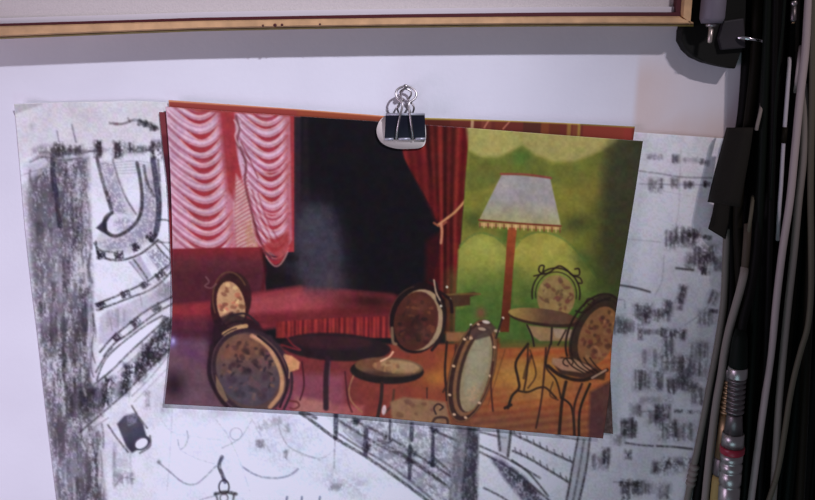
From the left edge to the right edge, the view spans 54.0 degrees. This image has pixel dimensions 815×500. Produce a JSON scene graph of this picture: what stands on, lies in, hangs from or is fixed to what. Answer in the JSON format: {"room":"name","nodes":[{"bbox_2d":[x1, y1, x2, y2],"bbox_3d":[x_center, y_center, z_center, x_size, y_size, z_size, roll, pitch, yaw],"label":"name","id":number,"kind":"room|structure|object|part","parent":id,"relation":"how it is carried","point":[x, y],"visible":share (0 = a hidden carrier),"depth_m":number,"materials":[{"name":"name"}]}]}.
{"room":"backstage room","nodes":[
{"label":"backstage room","id":0,"kind":"room"},
{"bbox_2d":[0,26,740,499],"bbox_3d":[0.000,0.083,0.762,4.000,2.700,0.120,0,14,0],"label":"wall","id":1,"kind":"structure","parent":0,"point":[640,77],"depth_m":0.65,"materials":[{"name":"white paint"}]},
{"bbox_2d":[0,0,692,38],"bbox_3d":[-0.105,-0.449,0.552,0.663,0.594,0.029,0,14,0],"label":"framed picture","id":2,"kind":"object","parent":1,"relation":"attached to","point":[18,18],"visible":1,"depth_m":0.61,"materials":[{"name":"brown wood"}]},
{"bbox_2d":[14,101,722,499],"bbox_3d":[-0.021,0.062,0.691,0.604,0.376,0.007,0,14,0],"label":"drawing","id":3,"kind":"object","parent":1,"relation":"attached to","point":[93,174],"visible":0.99,"depth_m":0.71,"materials":[{"name":"paper"}]},
{"bbox_2d":[684,229,729,499],"bbox_3d":[0.261,0.127,0.705,0.024,0.301,0.006,0,14,0],"label":"cable","id":4,"kind":"object","parent":1,"relation":"hanging from","point":[726,242],"visible":1,"depth_m":0.69,"materials":[{"name":"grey plastic"}]},
{"bbox_2d":[685,463,699,487],"bbox_3d":[0.258,0.203,0.724,0.011,0.023,0.009,0,14,0],"label":"boot","id":5,"kind":"object","parent":4,"relation":"attached to","point":[692,474],"visible":1,"depth_m":0.72,"materials":[{"name":"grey plastic"}]},
{"bbox_2d":[676,0,745,68],"bbox_3d":[0.238,-0.190,0.621,0.049,0.095,0.021,0,14,0],"label":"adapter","id":6,"kind":"object","parent":1,"relation":"attached to","point":[724,50],"visible":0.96,"depth_m":0.62,"materials":[{"name":"black plastic"}]},
{"bbox_2d":[699,0,726,42],"bbox_3d":[0.231,-0.201,0.600,0.018,0.089,0.018,0,14,0],"label":"plug","id":7,"kind":"object","parent":6,"relation":"attached to","point":[712,12],"visible":1,"depth_m":0.60,"materials":[{"name":"grey"}]},
{"bbox_2d":[737,36,761,42],"bbox_3d":[0.265,-0.161,0.614,0.023,0.006,0.006,0,14,0],"label":"pin","id":8,"kind":"object","parent":6,"relation":"attached to","point":[739,37],"visible":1,"depth_m":0.61,"materials":[{"name":"silver metal"}]},
{"bbox_2d":[692,0,751,499],"bbox_3d":[0.268,0.048,0.686,0.028,0.718,0.009,0,14,0],"label":"power cable","id":9,"kind":"object","parent":1,"relation":"attached to","point":[745,53],"visible":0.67,"depth_m":0.67,"materials":[{"name":"black rubber"}]},
{"bbox_2d":[701,267,748,499],"bbox_3d":[0.269,0.141,0.687,0.012,0.266,0.022,-13,19,-42],"label":"cable","id":10,"kind":"object","parent":1,"relation":"hanging from","point":[743,275],"visible":1,"depth_m":0.68,"materials":[{"name":"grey plastic"}]},
{"bbox_2d":[710,300,743,499],"bbox_3d":[0.274,0.143,0.689,0.013,0.209,0.013,6,15,24],"label":"cable","id":11,"kind":"object","parent":10,"relation":"hanging from","point":[722,416],"visible":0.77,"depth_m":0.69,"materials":[{"name":"black rubber"}]},
{"bbox_2d":[741,223,751,268],"bbox_3d":[0.275,-0.002,0.649,0.008,0.040,0.010,0,14,0],"label":"cable","id":12,"kind":"object","parent":10,"relation":"attached to","point":[746,235],"visible":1,"depth_m":0.65,"materials":[{"name":"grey plastic"}]},
{"bbox_2d":[709,115,754,498],"bbox_3d":[0.278,0.048,0.686,0.019,0.718,0.009,0,14,0],"label":"power cable","id":13,"kind":"object","parent":1,"relation":"attached to","point":[747,182],"visible":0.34,"depth_m":0.66,"materials":[{"name":"black rubber"}]},
{"bbox_2d":[709,0,761,499],"bbox_3d":[0.272,0.047,0.674,0.029,0.705,0.007,0,14,0],"label":"power cable","id":14,"kind":"object","parent":1,"relation":"attached to","point":[756,7],"visible":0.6,"depth_m":0.63,"materials":[{"name":"black rubber"}]},
{"bbox_2d":[708,203,731,238],"bbox_3d":[0.258,-0.027,0.662,0.017,0.036,0.004,5,15,19],"label":"tape","id":15,"kind":"object","parent":14,"relation":"attached to","point":[720,218],"visible":0.94,"depth_m":0.66,"materials":[{"name":"black"}]},
{"bbox_2d":[708,127,752,206],"bbox_3d":[0.256,-0.067,0.639,0.014,0.063,0.031,-7,16,-26],"label":"tape","id":16,"kind":"object","parent":14,"relation":"attached to","point":[728,181],"visible":1,"depth_m":0.63,"materials":[{"name":"black"}]},
{"bbox_2d":[740,0,771,499],"bbox_3d":[0.284,0.046,0.660,0.046,0.690,0.006,0,14,0],"label":"cable","id":17,"kind":"object","parent":1,"relation":"hanging from","point":[767,8],"visible":1,"depth_m":0.64,"materials":[{"name":"black rubber"}]},
{"bbox_2d":[718,168,761,499],"bbox_3d":[0.278,0.087,0.662,0.025,0.309,0.020,-12,18,-39],"label":"cable","id":18,"kind":"object","parent":17,"relation":"hanging from","point":[732,449],"visible":1,"depth_m":0.66,"materials":[{"name":"black rubber"}]},
{"bbox_2d":[747,195,754,231],"bbox_3d":[0.275,-0.025,0.643,0.003,0.038,0.011,6,15,22],"label":"cable","id":19,"kind":"object","parent":18,"relation":"attached to","point":[752,196],"visible":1,"depth_m":0.64,"materials":[{"name":"brown plastic"}]},
{"bbox_2d":[755,106,762,130],"bbox_3d":[0.274,-0.105,0.623,0.004,0.024,0.012,10,17,36],"label":"cable","id":20,"kind":"object","parent":17,"relation":"attached to","point":[760,107],"visible":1,"depth_m":0.62,"materials":[{"name":"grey plastic"}]},
{"bbox_2d":[769,0,785,199],"bbox_3d":[0.282,-0.163,0.602,0.013,0.254,0.002,0,14,0],"label":"cable","id":21,"kind":"object","parent":17,"relation":"attached to","point":[784,1],"visible":1,"depth_m":0.61,"materials":[{"name":"black rubber"}]},
{"bbox_2d":[790,0,796,23],"bbox_3d":[0.288,-0.193,0.595,0.007,0.049,0.005,0,14,0],"label":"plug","id":22,"kind":"object","parent":21,"relation":"hanging from","point":[793,12],"visible":1,"depth_m":0.60,"materials":[{"name":"silver metal"}]},
{"bbox_2d":[744,0,771,334],"bbox_3d":[0.279,0.047,0.674,0.020,0.705,0.009,0,14,0],"label":"power cable","id":23,"kind":"object","parent":1,"relation":"attached to","point":[754,164],"visible":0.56,"depth_m":0.64,"materials":[{"name":"black rubber"}]},
{"bbox_2d":[747,70,770,367],"bbox_3d":[0.289,0.048,0.686,0.023,0.718,0.009,0,14,0],"label":"power cable","id":24,"kind":"object","parent":1,"relation":"attached to","point":[748,335],"visible":0.09,"depth_m":0.69,"materials":[{"name":"black rubber"}]},
{"bbox_2d":[740,0,787,496],"bbox_3d":[0.290,0.047,0.674,0.024,0.705,0.009,0,14,0],"label":"power cable","id":25,"kind":"object","parent":1,"relation":"attached to","point":[781,75],"visible":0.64,"depth_m":0.65,"materials":[{"name":"black rubber"}]},
{"bbox_2d":[756,0,779,499],"bbox_3d":[0.292,0.046,0.656,0.056,0.686,0.005,0,14,0],"label":"cable","id":26,"kind":"object","parent":1,"relation":"hanging from","point":[775,3],"visible":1,"depth_m":0.64,"materials":[{"name":"black rubber"}]},
{"bbox_2d":[748,13,787,490],"bbox_3d":[0.301,0.048,0.686,0.027,0.718,0.009,0,14,0],"label":"power cable","id":27,"kind":"object","parent":1,"relation":"attached to","point":[754,428],"visible":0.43,"depth_m":0.70,"materials":[{"name":"black rubber"}]},
{"bbox_2d":[755,0,800,499],"bbox_3d":[0.302,0.047,0.674,0.031,0.705,0.009,0,14,0],"label":"power cable","id":28,"kind":"object","parent":1,"relation":"attached to","point":[793,30],"visible":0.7,"depth_m":0.64,"materials":[{"name":"black rubber"}]},
{"bbox_2d":[762,18,800,499],"bbox_3d":[0.314,0.048,0.686,0.035,0.718,0.009,0,14,0],"label":"power cable","id":29,"kind":"object","parent":1,"relation":"attached to","point":[769,435],"visible":0.28,"depth_m":0.70,"materials":[{"name":"black rubber"}]},
{"bbox_2d":[765,0,808,499],"bbox_3d":[0.315,0.047,0.674,0.038,0.705,0.009,0,14,0],"label":"power cable","id":30,"kind":"object","parent":1,"relation":"attached to","point":[791,330],"visible":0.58,"depth_m":0.67,"materials":[{"name":"black rubber"}]},
{"bbox_2d":[770,83,807,499],"bbox_3d":[0.314,0.067,0.664,0.024,0.403,0.010,0,14,0],"label":"cable","id":31,"kind":"object","parent":1,"relation":"hanging from","point":[803,152],"visible":1,"depth_m":0.65,"materials":[{"name":"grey plastic"}]},
{"bbox_2d":[766,0,814,499],"bbox_3d":[0.307,0.046,0.653,0.049,0.683,0.004,0,14,0],"label":"cable","id":32,"kind":"object","parent":1,"relation":"attached to","point":[811,117],"visible":1,"depth_m":0.64,"materials":[{"name":"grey plastic"}]},
{"bbox_2d":[747,0,811,499],"bbox_3d":[0.298,0.046,0.654,0.015,0.684,0.006,0,14,0],"label":"cable","id":33,"kind":"object","parent":32,"relation":"attached to","point":[806,33],"visible":1,"depth_m":0.64,"materials":[{"name":"beige plastic"}]},
{"bbox_2d":[776,57,791,240],"bbox_3d":[0.296,-0.077,0.630,0.009,0.145,0.015,9,17,33],"label":"wire","id":34,"kind":"object","parent":33,"relation":"attached to","point":[784,131],"visible":1,"depth_m":0.62,"materials":[{"name":"grey plastic"}]},
{"bbox_2d":[793,45,801,92],"bbox_3d":[0.300,-0.139,0.614,0.003,0.036,0.011,7,15,25],"label":"cable","id":35,"kind":"object","parent":33,"relation":"attached to","point":[800,46],"visible":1,"depth_m":0.61,"materials":[{"name":"beige plastic"}]},
{"bbox_2d":[777,155,807,499],"bbox_3d":[0.327,0.048,0.686,0.042,0.718,0.009,0,14,0],"label":"power cable","id":36,"kind":"object","parent":1,"relation":"attached to","point":[780,481],"visible":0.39,"depth_m":0.69,"materials":[{"name":"black rubber"}]},
{"bbox_2d":[781,192,806,499],"bbox_3d":[0.327,0.047,0.674,0.045,0.705,0.009,0,14,0],"label":"power cable","id":37,"kind":"object","parent":1,"relation":"attached to","point":[792,437],"visible":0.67,"depth_m":0.70,"materials":[{"name":"black rubber"}]},
{"bbox_2d":[793,282,814,499],"bbox_3d":[0.340,0.048,0.686,0.049,0.718,0.009,0,14,0],"label":"power cable","id":38,"kind":"object","parent":1,"relation":"attached to","point":[794,490],"visible":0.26,"depth_m":0.72,"materials":[{"name":"black rubber"}]},
{"bbox_2d":[795,143,814,499],"bbox_3d":[0.329,0.046,0.662,0.068,0.692,0.007,0,14,0],"label":"cable","id":39,"kind":"object","parent":1,"relation":"hanging from","point":[806,358],"visible":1,"depth_m":0.68,"materials":[{"name":"black rubber"}]},
{"bbox_2d":[805,297,814,499],"bbox_3d":[0.340,0.047,0.674,0.052,0.706,0.009,0,14,0],"label":"power cable","id":40,"kind":"object","parent":1,"relation":"attached to","point":[811,424],"visible":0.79,"depth_m":0.69,"materials":[{"name":"black rubber"}]},
{"bbox_3d":[-0.002,-0.131,0.642,0.004,0.004,0.023,0,14,0],"label":"nail","id":41,"kind":"object","parent":1,"relation":"attached to","visible":0},
{"bbox_2d":[385,86,425,140],"bbox_3d":[-0.002,-0.110,0.641,0.034,0.044,0.017,0,14,0],"label":"binder clip","id":42,"kind":"object","parent":41,"relation":"hanging from","point":[398,126],"visible":1,"depth_m":0.64,"materials":[{"name":"black metal"}]},
{"bbox_2d":[169,100,384,120],"bbox_3d":[-0.009,0.016,0.677,0.390,0.282,0.001,0,14,0],"label":"print","id":43,"kind":"object","parent":42,"relation":"hanging from","point":[172,103],"visible":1,"depth_m":0.65,"materials":[{"name":"orange paper"}]},
{"bbox_2d":[159,112,634,433],"bbox_3d":[-0.011,0.027,0.681,0.391,0.285,0.001,0,14,0],"label":"print","id":44,"kind":"object","parent":42,"relation":"hanging from","point":[569,129],"visible":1,"depth_m":0.65,"materials":[{"name":"red paper"}]},
{"bbox_2d":[376,116,425,148],"bbox_3d":[-0.005,-0.095,0.646,0.040,0.027,0.001,0,14,0],"label":"pad","id":45,"kind":"object","parent":42,"relation":"attached to","point":[398,144],"visible":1,"depth_m":0.65,"materials":[{"name":"beige"}]},
{"bbox_2d":[165,107,642,437],"bbox_3d":[-0.011,0.026,0.678,0.405,0.292,0.002,0,14,0],"label":"print","id":46,"kind":"object","parent":42,"relation":"hanging from","point":[471,277],"visible":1,"depth_m":0.68,"materials":[{"name":"multicoloured paper"}]},
{"bbox_3d":[-0.001,-0.119,0.646,0.015,0.023,0.004,0,14,0],"label":"handle","id":47,"kind":"part","parent":42,"relation":"part of","materials":[{"name":"silver metal"}]},
{"bbox_3d":[-0.001,-0.109,0.637,0.018,0.044,0.009,0,14,0],"label":"handle","id":48,"kind":"part","parent":42,"relation":"part of","materials":[{"name":"silver metal"}]}
]}

